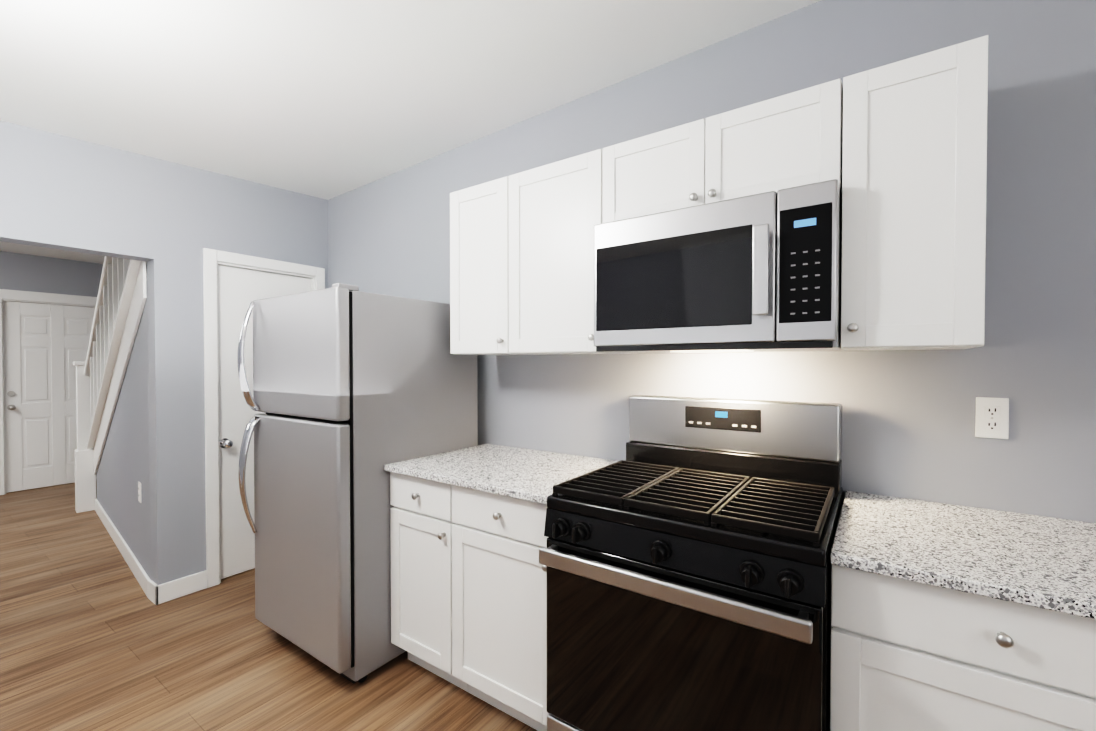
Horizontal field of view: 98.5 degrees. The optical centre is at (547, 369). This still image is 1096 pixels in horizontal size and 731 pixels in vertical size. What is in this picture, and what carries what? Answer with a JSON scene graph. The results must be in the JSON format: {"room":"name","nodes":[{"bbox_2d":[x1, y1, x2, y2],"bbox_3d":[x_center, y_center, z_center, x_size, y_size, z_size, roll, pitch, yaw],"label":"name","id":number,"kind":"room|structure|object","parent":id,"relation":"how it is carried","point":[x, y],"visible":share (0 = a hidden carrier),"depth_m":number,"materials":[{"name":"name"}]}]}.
{"room":"kitchen","nodes":[
{"label":"kitchen","id":0,"kind":"room"},
{"bbox_2d":[0,251,102,303],"bbox_3d":[-5.829,-0.094,4.420,0.120,2.720,3.200,1,1,35],"label":"wall","id":1,"kind":"structure","parent":0,"point":[27,272],"depth_m":5.03,"materials":[{"name":"paint"}]},
{"bbox_2d":[0,289,96,494],"bbox_3d":[-5.327,0.218,5.129,0.138,2.077,0.949,1,1,35],"label":"door frame","id":2,"kind":"structure","parent":1,"relation":"attached to","point":[42,297],"depth_m":4.79,"materials":[{"name":"white wood"}]},
{"bbox_2d":[3,301,96,492],"bbox_3d":[-5.296,0.271,5.108,0.114,1.956,0.771,1,1,35],"label":"front door","id":3,"kind":"structure","parent":1,"relation":"in","point":[46,346],"depth_m":5.02,"materials":[{"name":"white wood"}]},
{"bbox_2d":[96,281,150,578],"bbox_3d":[-3.137,0.380,3.501,2.430,1.800,0.100,1,1,41],"label":"wall","id":4,"kind":"structure","parent":0,"point":[123,469],"depth_m":3.03,"materials":[{"name":"paint"}]},
{"bbox_2d":[95,499,149,597],"bbox_3d":[-3.175,1.228,3.470,2.430,0.105,0.014,1,1,41],"label":"baseboard","id":5,"kind":"structure","parent":4,"relation":"attached to","point":[136,568],"depth_m":3.19,"materials":[{"name":"white wood"}]},
{"bbox_2d":[138,481,141,502],"bbox_3d":[-2.468,0.739,2.851,0.072,0.120,0.009,1,1,41],"label":"outlet","id":6,"kind":"object","parent":4,"relation":"attached to","point":[139,493],"visible":1,"depth_m":2.84,"materials":[{"name":"white plastic"}]},
{"bbox_2d":[0,121,328,584],"bbox_3d":[-2.547,-0.061,2.133,0.120,2.720,3.200,1,1,35],"label":"wall","id":7,"kind":"structure","parent":0,"point":[167,221],"depth_m":2.64,"materials":[{"name":"paint"}]},
{"bbox_2d":[148,570,206,604],"bbox_3d":[-2.219,1.250,1.923,0.920,0.105,3.200,1,1,35],"label":"baseboard","id":8,"kind":"structure","parent":7,"relation":"attached to","point":[174,589],"depth_m":2.67,"materials":[{"name":"white wood"}]},
{"bbox_2d":[203,248,324,587],"bbox_3d":[-1.807,0.283,3.079,0.018,2.005,0.737,1,1,35],"label":"door frame","id":9,"kind":"structure","parent":7,"relation":"attached to","point":[211,257],"depth_m":2.80,"materials":[{"name":"white wood"}]},
{"bbox_2d":[218,265,310,578],"bbox_3d":[-1.820,0.318,3.091,0.116,1.918,0.582,1,1,35],"label":"closet door","id":10,"kind":"structure","parent":7,"relation":"in","point":[240,290],"depth_m":2.95,"materials":[{"name":"white wood"}]},
{"bbox_2d":[0,479,536,730],"bbox_3d":[-2.006,1.334,1.776,9.440,0.060,3.440,1,1,35],"label":"floor","id":11,"kind":"structure","parent":0,"point":[93,637],"depth_m":2.09,"materials":[{"name":"brown wood"}]},
{"bbox_2d":[73,256,146,512],"bbox_3d":[-3.037,0.071,3.720,2.560,2.410,0.832,1,1,41],"label":"staircase","id":12,"kind":"structure","parent":11,"relation":"on","point":[119,308],"depth_m":3.58,"materials":[{"name":"white wood"}]},
{"bbox_2d":[237,283,477,683],"bbox_3d":[-0.913,0.474,2.340,0.719,1.644,0.870,1,1,35],"label":"refrigerator","id":13,"kind":"object","parent":11,"relation":"on","point":[355,390],"visible":0.92,"depth_m":2.01,"materials":[{"name":"stainless steel"},{"name":"gray painted metal"},{"name":"black plastic"}]},
{"bbox_2d":[390,472,467,691],"bbox_3d":[-0.362,0.864,2.175,0.373,0.870,0.648,1,1,35],"label":"base cabinet","id":14,"kind":"object","parent":11,"relation":"on","point":[421,523],"visible":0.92,"depth_m":1.93,"materials":[{"name":"white wood"}]},
{"bbox_2d":[452,485,548,730],"bbox_3d":[-0.004,0.867,1.926,0.492,0.870,0.648,1,1,35],"label":"base cabinet","id":15,"kind":"object","parent":11,"relation":"on","point":[499,616],"visible":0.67,"depth_m":1.69,"materials":[{"name":"white wood"}]},
{"bbox_2d":[384,444,617,504],"bbox_3d":[-0.158,0.417,2.030,0.870,0.027,0.647,1,1,35],"label":"countertop","id":16,"kind":"structure","parent":15,"relation":"on","point":[536,476],"depth_m":1.94,"materials":[{"name":"stone"}]},
{"bbox_2d":[539,395,842,730],"bbox_3d":[0.475,0.711,1.510,0.756,1.195,0.735,1,1,35],"label":"stove","id":17,"kind":"object","parent":11,"relation":"on","point":[684,556],"visible":1,"depth_m":1.30,"materials":[{"name":"black metal"}]},
{"bbox_2d":[830,564,1095,730],"bbox_3d":[1.067,0.878,1.180,0.586,0.870,0.648,1,1,35],"label":"base cabinet","id":18,"kind":"object","parent":11,"relation":"on","point":[906,655],"visible":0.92,"depth_m":0.98,"materials":[{"name":"white wood"}]},
{"bbox_2d":[830,491,1095,619],"bbox_3d":[1.089,0.429,1.161,0.634,0.027,0.647,1,1,35],"label":"countertop","id":19,"kind":"structure","parent":18,"relation":"on","point":[1047,563],"depth_m":1.10,"materials":[{"name":"stone"}]},
{"bbox_2d":[0,0,819,263],"bbox_3d":[-2.006,-1.235,1.739,9.440,0.420,3.440,1,1,35],"label":"ceiling","id":20,"kind":"structure","parent":0,"point":[327,99],"depth_m":1.88,"materials":[{"name":"paint"}]},
{"bbox_2d":[328,0,1095,522],"bbox_3d":[-1.057,-0.075,3.117,9.440,2.720,0.120,1,1,35],"label":"wall","id":21,"kind":"structure","parent":0,"point":[908,424],"depth_m":1.53,"materials":[{"name":"paint"}]},
{"bbox_2d":[450,176,549,354],"bbox_3d":[-0.235,-0.456,2.249,0.355,0.763,0.354,1,1,35],"label":"upper cabinet","id":22,"kind":"object","parent":21,"relation":"attached to","point":[479,269],"visible":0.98,"depth_m":2.13,"materials":[{"name":"white wood"}]},
{"bbox_2d":[509,149,630,354],"bbox_3d":[0.098,-0.453,2.017,0.451,0.763,0.354,1,1,35],"label":"upper cabinet","id":23,"kind":"object","parent":21,"relation":"attached to","point":[555,212],"visible":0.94,"depth_m":1.90,"materials":[{"name":"white wood"}]},
{"bbox_2d":[603,78,842,222],"bbox_3d":[0.597,-0.677,1.666,0.759,0.305,0.354,1,1,35],"label":"upper cabinet","id":24,"kind":"object","parent":21,"relation":"attached to","point":[790,140],"visible":0.85,"depth_m":1.50,"materials":[{"name":"white wood"}]},
{"bbox_2d":[594,179,843,352],"bbox_3d":[0.572,-0.292,1.631,0.751,0.459,0.449,1,1,35],"label":"microwave","id":25,"kind":"object","parent":24,"relation":"attached to","point":[760,272],"visible":0.96,"depth_m":1.44,"materials":[{"name":"silver metal"}]},
{"bbox_2d":[841,35,987,350],"bbox_3d":[1.036,-0.444,1.363,0.304,0.763,0.354,1,1,35],"label":"upper cabinet","id":26,"kind":"object","parent":21,"relation":"attached to","point":[914,166],"visible":1,"depth_m":1.24,"materials":[{"name":"white wood"}]},
{"bbox_2d":[975,397,1008,438],"bbox_3d":[1.310,0.142,1.392,0.072,0.120,0.009,1,1,35],"label":"outlet","id":27,"kind":"object","parent":21,"relation":"attached to","point":[992,418],"visible":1,"depth_m":1.39,"materials":[{"name":"white plastic"}]}
]}

